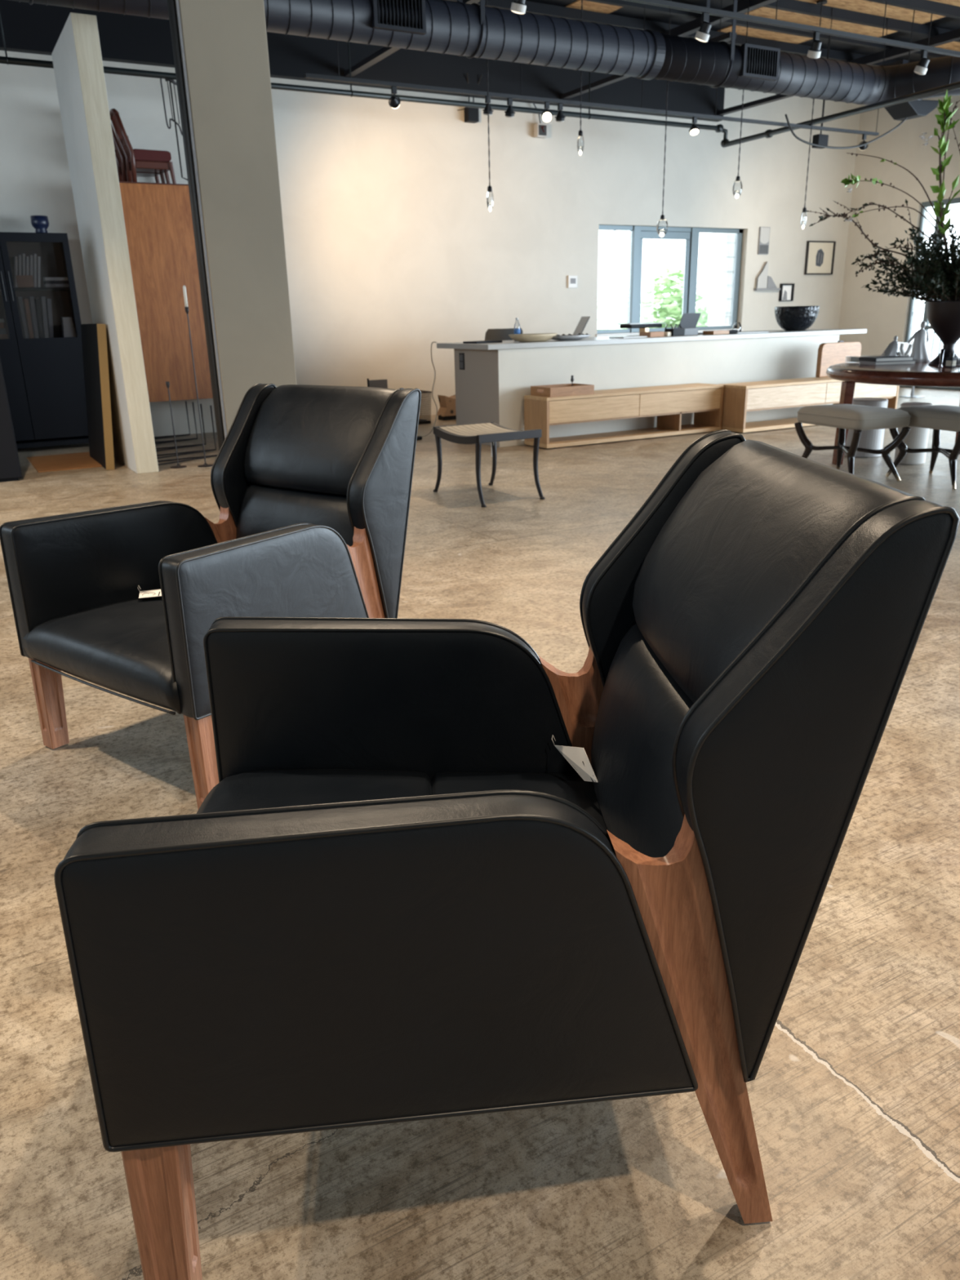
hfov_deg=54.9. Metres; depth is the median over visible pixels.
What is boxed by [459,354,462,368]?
socket
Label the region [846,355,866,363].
glass tray
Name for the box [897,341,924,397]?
shell chair
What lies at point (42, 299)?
book
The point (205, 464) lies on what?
candlestick
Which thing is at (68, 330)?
book
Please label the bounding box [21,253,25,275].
book
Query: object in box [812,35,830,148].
speaker
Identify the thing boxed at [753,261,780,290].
relief
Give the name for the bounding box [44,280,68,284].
book
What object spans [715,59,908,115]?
ceiling beam
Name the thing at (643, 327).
printer
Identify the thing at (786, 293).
frame
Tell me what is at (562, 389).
wooden tray
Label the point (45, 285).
book
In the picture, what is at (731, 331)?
case
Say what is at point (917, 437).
pedestal
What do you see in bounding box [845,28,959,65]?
ceiling beam
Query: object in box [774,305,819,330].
bowl
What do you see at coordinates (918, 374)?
round dining table
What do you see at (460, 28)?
ventilation duct
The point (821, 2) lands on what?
pendant lamp
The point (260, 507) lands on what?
lumbar cushion
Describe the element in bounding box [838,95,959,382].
wall
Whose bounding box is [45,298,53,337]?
book
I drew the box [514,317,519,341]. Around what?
water bottle
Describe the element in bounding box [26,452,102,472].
board
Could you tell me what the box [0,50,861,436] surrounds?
wall
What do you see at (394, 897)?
armchair
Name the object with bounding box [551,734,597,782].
price tag
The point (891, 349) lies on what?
figurine
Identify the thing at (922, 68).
lamp
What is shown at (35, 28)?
wall
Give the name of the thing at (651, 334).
cardboard box
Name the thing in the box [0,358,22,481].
tall cabinet
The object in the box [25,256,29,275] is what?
book
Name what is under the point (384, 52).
ceiling beam
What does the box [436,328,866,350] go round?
countertop
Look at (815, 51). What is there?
lamp
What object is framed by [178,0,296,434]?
column
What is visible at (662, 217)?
socket
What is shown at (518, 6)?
lamp
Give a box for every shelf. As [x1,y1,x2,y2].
[549,408,718,425]
[746,396,893,411]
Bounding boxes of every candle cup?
[165,381,169,387]
[184,306,188,313]
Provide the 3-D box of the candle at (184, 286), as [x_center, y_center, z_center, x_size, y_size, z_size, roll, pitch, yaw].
[-2.476,-2.884,7.774,0.026,0.179,0.025,-12,22,-27]
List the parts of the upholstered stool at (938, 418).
leg, leg, leg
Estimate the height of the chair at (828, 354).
0.375 m
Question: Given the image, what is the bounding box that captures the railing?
[930,331,955,358]
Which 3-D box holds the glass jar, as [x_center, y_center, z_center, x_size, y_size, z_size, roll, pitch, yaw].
[2.925,-3.554,10.523,0.100,0.115,0.100,-12,22,-27]
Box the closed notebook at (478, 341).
[462,340,502,343]
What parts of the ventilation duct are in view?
vent frame, vent frame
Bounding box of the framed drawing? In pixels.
[804,240,835,275]
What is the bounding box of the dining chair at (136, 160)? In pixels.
[109,108,176,183]
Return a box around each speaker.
[457,72,482,123]
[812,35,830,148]
[884,9,938,120]
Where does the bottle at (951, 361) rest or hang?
on the round dining table
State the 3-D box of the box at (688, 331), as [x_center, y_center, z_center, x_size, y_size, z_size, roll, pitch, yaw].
[2.227,-3.317,9.956,0.190,0.075,0.140,-12,22,-27]
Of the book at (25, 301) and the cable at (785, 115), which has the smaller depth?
the book at (25, 301)
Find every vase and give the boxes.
[30,215,48,232]
[937,348,944,367]
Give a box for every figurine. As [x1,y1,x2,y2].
[880,335,898,355]
[907,320,930,362]
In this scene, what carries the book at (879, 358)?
on the book at (897, 362)
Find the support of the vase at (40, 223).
on the bookcase at (44, 377)
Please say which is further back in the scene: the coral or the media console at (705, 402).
the media console at (705, 402)
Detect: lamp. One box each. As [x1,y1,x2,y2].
[388,86,400,108]
[482,95,493,115]
[485,0,493,212]
[504,97,515,117]
[510,0,526,13]
[541,102,552,122]
[554,102,565,122]
[577,0,583,155]
[656,0,671,237]
[688,116,699,135]
[694,12,711,42]
[732,0,749,199]
[800,0,827,229]
[807,31,822,58]
[858,133,868,150]
[913,49,929,75]
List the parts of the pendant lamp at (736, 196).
lamp shade, cord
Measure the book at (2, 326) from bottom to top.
0.055 m
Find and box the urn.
[925,300,959,365]
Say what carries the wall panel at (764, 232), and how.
attached to the wall at (394, 247)
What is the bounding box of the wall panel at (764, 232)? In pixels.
[757,226,770,254]
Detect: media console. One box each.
[524,382,724,448]
[720,376,899,433]
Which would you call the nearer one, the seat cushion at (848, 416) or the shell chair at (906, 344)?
the seat cushion at (848, 416)
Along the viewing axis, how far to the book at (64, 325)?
9.37 m
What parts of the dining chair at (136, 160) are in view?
rail, leg, rail, leg, seat, seat frame, leg, leg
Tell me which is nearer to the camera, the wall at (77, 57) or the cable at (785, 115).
the wall at (77, 57)
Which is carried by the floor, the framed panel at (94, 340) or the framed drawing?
the framed panel at (94, 340)
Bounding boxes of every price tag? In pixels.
[137,586,161,598]
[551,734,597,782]
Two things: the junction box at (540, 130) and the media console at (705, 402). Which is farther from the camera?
the junction box at (540, 130)
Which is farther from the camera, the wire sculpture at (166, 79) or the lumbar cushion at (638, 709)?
the wire sculpture at (166, 79)
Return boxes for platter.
[551,333,591,340]
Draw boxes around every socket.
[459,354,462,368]
[487,186,492,191]
[577,129,582,136]
[660,214,664,220]
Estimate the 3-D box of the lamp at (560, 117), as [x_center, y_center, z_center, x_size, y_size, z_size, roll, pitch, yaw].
[0.766,-5.033,8.835,0.105,0.159,0.102,-12,22,-27]
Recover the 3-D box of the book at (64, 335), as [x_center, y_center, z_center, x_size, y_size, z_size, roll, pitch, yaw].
[-4.204,-3.115,9.463,0.115,0.050,0.150,-12,22,-27]
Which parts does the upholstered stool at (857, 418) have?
leg, leg, leg, leg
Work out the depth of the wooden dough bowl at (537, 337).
8.96 m
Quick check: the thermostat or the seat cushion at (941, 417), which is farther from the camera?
the thermostat
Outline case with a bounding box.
[726,329,737,333]
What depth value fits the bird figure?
8.92 m
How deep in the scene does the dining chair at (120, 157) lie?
9.43 m
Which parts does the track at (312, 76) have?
suspension rod, suspension rod, rail, suspension rod, suspension rod, suspension rod, suspension rod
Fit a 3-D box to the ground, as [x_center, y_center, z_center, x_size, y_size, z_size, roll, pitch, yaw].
[-0.964,-8.696,28.880,40.000,0.100,26.600,-12,22,-27]
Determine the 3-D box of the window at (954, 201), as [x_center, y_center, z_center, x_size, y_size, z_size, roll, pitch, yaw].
[7.149,-4.923,13.209,0.070,2.638,2.240,-12,22,-27]
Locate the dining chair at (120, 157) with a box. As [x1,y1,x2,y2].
[111,123,165,182]
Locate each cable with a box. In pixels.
[417,341,437,436]
[784,114,906,149]
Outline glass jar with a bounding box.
[732,322,741,332]
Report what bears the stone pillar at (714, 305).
on the ground
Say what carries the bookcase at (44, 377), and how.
on the floor
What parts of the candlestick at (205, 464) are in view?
stem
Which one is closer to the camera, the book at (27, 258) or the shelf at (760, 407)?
the book at (27, 258)
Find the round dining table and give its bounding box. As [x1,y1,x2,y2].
[826,358,959,464]
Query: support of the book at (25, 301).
in the bookcase at (44, 377)
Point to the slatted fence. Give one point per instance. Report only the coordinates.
(700, 304)
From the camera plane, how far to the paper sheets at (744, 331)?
10.34 m
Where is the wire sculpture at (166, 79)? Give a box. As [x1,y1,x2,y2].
[160,77,187,180]
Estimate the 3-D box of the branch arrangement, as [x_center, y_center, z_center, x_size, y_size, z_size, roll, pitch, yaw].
[3.544,-3.287,6.888,1.764,1.575,1.484,-15,24,-34]
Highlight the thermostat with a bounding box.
[567,275,577,288]
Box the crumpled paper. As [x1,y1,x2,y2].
[663,331,671,336]
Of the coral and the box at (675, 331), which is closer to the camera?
the coral
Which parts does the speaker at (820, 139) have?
rod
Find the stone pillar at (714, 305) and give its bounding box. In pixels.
[706,232,730,326]
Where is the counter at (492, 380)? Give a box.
[436,328,866,447]
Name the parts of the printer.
glass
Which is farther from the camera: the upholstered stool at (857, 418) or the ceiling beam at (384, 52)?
the ceiling beam at (384, 52)
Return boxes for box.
[532,102,547,138]
[639,331,663,337]
[664,328,684,336]
[684,328,697,335]
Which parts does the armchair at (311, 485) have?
leg, seat, armrest, leg, leg, armrest, leg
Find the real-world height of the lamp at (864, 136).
0.166 m
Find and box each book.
[0,322,4,328]
[0,328,6,334]
[0,333,8,339]
[13,256,17,287]
[15,275,34,287]
[16,296,29,338]
[17,254,21,275]
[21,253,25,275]
[22,298,34,338]
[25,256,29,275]
[27,296,39,337]
[28,254,32,275]
[32,253,36,287]
[34,298,44,337]
[36,256,40,287]
[39,296,48,337]
[43,277,67,281]
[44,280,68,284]
[44,284,69,287]
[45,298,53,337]
[61,316,72,322]
[61,322,73,328]
[61,327,75,333]
[62,333,75,337]
[702,330,728,334]
[858,355,913,361]
[859,360,915,365]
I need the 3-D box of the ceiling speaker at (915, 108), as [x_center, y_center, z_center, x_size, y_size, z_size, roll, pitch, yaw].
[4.917,-6.498,10.462,0.573,1.050,0.320,-12,22,-27]
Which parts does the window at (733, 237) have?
pane, sill, pane, pane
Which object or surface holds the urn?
on the round dining table
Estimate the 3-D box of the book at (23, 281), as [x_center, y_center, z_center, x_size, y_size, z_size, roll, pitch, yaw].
[-4.471,-3.524,9.088,0.150,0.110,0.030,-12,22,-27]
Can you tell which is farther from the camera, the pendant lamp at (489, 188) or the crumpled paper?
the crumpled paper
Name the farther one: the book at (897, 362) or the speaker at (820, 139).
the speaker at (820, 139)
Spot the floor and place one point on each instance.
(854, 1095)
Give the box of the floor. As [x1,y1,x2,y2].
[0,386,959,1279]
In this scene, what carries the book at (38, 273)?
on the bookcase at (44, 377)
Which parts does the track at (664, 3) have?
suspension rod, suspension rod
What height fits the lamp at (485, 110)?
0.158 m
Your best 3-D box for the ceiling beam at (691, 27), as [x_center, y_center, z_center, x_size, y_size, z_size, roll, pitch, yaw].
[3.135,-6.295,8.841,0.100,0.090,6.970,-12,22,-27]
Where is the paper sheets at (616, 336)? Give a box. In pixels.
[608,336,647,337]
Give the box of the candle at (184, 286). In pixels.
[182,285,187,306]
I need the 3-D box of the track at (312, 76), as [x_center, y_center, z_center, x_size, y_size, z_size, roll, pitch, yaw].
[1.601,-5.845,9.062,7.030,1.183,0.036,-12,22,-27]
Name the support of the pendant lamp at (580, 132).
hanging from the ceiling at (860, 6)
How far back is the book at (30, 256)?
9.08 m
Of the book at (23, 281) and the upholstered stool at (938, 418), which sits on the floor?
the upholstered stool at (938, 418)
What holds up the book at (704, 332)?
on the counter at (492, 380)
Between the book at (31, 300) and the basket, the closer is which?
the book at (31, 300)
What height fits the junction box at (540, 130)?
0.480 m
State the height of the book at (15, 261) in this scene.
0.284 m
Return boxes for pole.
[611,230,629,328]
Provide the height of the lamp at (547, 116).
0.167 m
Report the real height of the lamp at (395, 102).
0.165 m
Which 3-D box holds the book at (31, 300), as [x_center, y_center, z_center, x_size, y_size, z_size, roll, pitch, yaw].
[-4.485,-3.233,9.292,0.052,0.401,0.200,-12,22,-27]
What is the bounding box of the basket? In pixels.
[418,390,431,424]
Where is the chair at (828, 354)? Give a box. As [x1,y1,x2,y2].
[815,340,861,377]
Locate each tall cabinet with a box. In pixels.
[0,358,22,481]
[119,181,213,402]
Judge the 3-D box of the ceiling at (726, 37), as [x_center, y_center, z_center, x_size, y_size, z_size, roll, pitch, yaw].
[1.784,-6.420,10.415,0.090,0.050,2.970,-12,22,-27]
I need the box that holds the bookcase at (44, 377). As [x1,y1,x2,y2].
[0,231,88,448]
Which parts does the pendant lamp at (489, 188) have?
cord, lamp shade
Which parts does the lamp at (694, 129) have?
bulb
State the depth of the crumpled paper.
9.76 m
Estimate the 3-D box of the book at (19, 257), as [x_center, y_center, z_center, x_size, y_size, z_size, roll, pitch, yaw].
[-4.538,-3.629,9.116,0.069,0.296,0.190,-12,22,-27]
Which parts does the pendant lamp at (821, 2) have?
lamp shade, cord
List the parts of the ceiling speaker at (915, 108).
hanging rod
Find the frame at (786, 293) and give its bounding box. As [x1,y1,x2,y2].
[778,283,795,301]
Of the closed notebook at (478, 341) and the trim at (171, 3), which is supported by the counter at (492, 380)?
the closed notebook at (478, 341)
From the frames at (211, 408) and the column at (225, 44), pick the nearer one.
the column at (225, 44)
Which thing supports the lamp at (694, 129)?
hanging from the track at (312, 76)
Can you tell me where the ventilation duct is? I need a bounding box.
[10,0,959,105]
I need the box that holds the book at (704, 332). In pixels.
[702,330,728,334]
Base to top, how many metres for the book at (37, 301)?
0.381 m
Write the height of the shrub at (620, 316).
1.597 m
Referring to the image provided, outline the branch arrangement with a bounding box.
[805,90,959,304]
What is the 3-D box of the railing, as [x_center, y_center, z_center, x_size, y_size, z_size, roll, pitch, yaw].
[9.016,-4.516,14.244,0.060,1.100,4.900,-12,22,-27]
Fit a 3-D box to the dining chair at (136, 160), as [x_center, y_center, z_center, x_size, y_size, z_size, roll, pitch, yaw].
[-3.361,-4.893,9.208,0.526,0.655,0.298,-12,22,-27]
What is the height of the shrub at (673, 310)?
2.041 m
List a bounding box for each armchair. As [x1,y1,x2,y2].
[0,382,421,808]
[53,429,959,1279]
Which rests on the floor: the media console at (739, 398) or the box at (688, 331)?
the media console at (739, 398)
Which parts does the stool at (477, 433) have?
leg, leg, seat rail, leg, leg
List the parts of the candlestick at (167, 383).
stem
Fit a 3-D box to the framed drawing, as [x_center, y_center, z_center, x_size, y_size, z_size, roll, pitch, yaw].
[5.375,-6.040,14.624,0.613,0.491,0.037,-12,22,-27]
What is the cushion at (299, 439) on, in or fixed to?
on the armchair at (311, 485)
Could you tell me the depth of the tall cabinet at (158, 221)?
9.53 m
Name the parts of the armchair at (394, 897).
leg, armrest, armrest, seat, leg, leg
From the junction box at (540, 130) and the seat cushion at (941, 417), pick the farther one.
the junction box at (540, 130)
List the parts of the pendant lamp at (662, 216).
lamp shade, cord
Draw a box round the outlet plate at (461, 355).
[458,352,464,369]
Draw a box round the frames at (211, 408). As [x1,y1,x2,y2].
[154,400,217,465]
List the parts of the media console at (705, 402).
panel, drawer, drawer, panel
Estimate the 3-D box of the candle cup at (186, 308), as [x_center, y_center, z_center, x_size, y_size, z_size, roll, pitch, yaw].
[-2.473,-2.783,7.809,0.032,0.055,0.031,-12,22,-27]
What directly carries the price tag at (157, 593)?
on the armchair at (311, 485)
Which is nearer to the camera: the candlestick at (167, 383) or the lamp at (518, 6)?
the lamp at (518, 6)
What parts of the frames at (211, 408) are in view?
wire frame, wire frame, wire frame, wire frame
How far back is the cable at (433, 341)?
9.61 m
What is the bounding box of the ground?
[911,338,959,358]
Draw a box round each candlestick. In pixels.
[165,381,186,468]
[184,306,213,466]
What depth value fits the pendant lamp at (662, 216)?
9.48 m
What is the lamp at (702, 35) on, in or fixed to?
attached to the track at (664, 3)
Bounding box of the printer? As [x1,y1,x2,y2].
[617,322,666,335]
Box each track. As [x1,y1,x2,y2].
[304,0,888,135]
[624,0,959,57]
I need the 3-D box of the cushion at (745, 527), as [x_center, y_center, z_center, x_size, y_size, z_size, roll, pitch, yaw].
[0.377,-0.103,1.329,0.230,0.308,0.568,-3,19,-4]
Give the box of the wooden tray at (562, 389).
[530,382,594,397]
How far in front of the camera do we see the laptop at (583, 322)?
9.68 m
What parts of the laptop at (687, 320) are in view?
screen lid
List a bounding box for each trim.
[167,0,224,450]
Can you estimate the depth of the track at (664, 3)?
7.06 m
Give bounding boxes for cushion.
[235,483,353,546]
[243,384,395,495]
[591,622,693,857]
[632,439,915,702]
[797,404,910,430]
[897,404,959,431]
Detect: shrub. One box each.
[597,293,657,329]
[640,266,706,328]
[697,304,709,326]
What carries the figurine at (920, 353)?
on the round dining table
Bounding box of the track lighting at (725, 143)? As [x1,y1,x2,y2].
[0,13,959,147]
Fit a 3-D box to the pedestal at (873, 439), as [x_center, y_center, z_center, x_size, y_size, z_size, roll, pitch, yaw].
[3.275,-1.804,7.852,0.300,0.470,0.300,-12,22,-27]
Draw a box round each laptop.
[573,316,590,334]
[677,312,702,334]
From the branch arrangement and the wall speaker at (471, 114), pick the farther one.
the wall speaker at (471, 114)
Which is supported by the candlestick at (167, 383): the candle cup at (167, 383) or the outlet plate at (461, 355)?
the candle cup at (167, 383)
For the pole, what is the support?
on the ground
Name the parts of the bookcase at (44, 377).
handle, handle, door, shelf, panel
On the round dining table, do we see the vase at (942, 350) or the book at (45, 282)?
the vase at (942, 350)
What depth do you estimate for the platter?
9.14 m
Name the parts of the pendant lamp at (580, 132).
lamp shade, cord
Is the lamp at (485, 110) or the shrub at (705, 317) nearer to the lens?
the lamp at (485, 110)
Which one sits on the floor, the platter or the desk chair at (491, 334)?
the desk chair at (491, 334)
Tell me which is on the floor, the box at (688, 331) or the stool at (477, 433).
the stool at (477, 433)
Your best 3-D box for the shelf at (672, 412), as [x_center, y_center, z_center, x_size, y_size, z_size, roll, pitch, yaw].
[1.471,-2.265,9.322,2.134,0.019,0.370,-12,22,-27]
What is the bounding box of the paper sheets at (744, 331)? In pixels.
[736,331,768,333]
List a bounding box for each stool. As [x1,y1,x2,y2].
[433,421,545,506]
[794,404,911,480]
[885,404,959,488]
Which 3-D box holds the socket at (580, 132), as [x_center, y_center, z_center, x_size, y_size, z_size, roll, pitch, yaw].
[0.966,-4.870,8.888,0.044,0.050,0.044,-12,22,-27]
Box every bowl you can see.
[508,333,557,342]
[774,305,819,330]
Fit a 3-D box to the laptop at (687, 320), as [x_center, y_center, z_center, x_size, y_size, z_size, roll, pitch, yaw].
[2.361,-3.498,10.234,0.340,0.226,0.220,-19,26,-40]
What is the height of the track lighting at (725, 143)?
1.193 m
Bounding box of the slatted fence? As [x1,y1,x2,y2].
[597,297,706,325]
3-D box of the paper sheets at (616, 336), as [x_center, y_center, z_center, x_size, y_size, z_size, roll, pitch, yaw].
[1.540,-3.151,9.624,0.340,0.012,0.220,-14,23,-33]
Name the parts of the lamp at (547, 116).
bulb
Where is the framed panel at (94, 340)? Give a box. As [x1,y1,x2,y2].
[80,323,114,470]
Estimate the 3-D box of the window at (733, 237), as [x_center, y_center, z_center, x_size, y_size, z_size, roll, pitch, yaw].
[2.786,-5.220,13.459,2.780,1.450,0.180,-12,22,-27]
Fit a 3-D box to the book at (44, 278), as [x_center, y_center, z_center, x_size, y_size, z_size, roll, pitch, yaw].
[-4.256,-3.617,9.276,0.210,0.030,0.170,-12,22,-27]
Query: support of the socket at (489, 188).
attached to the pendant lamp at (489, 188)
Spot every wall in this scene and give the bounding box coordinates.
[0,0,724,121]
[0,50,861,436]
[51,12,158,473]
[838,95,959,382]
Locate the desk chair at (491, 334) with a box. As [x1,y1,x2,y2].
[484,328,523,340]
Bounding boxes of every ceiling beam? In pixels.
[344,0,479,77]
[661,0,777,36]
[715,59,908,115]
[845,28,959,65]
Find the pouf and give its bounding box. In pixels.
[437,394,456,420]
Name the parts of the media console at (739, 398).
panel, drawer, drawer, panel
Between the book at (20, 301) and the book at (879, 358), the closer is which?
the book at (879, 358)
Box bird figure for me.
[570,375,573,386]
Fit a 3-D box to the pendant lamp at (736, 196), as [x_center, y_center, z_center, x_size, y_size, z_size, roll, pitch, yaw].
[2.754,-5.687,9.683,0.110,1.945,0.110,-12,22,-27]
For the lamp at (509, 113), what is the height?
0.160 m
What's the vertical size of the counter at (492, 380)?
0.954 m
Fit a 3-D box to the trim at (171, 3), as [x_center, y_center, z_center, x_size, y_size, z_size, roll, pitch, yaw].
[-1.885,-3.055,6.021,0.048,4.278,0.048,-12,22,-27]
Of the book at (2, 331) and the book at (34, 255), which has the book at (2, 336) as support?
the book at (2, 331)
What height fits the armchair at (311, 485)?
1.000 m
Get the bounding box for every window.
[595,224,743,336]
[899,197,959,390]
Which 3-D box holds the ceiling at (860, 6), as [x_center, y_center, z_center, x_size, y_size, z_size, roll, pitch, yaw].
[2.153,-4.363,2.796,18.700,0.112,17.700,-12,22,-27]
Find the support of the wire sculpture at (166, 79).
hanging from the track lighting at (725, 143)
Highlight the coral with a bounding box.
[897,343,911,356]
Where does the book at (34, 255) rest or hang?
on the bookcase at (44, 377)
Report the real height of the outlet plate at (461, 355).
0.160 m
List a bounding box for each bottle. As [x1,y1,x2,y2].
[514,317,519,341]
[945,352,956,367]
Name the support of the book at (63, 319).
on the book at (64, 325)
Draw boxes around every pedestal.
[844,397,888,457]
[893,402,933,465]

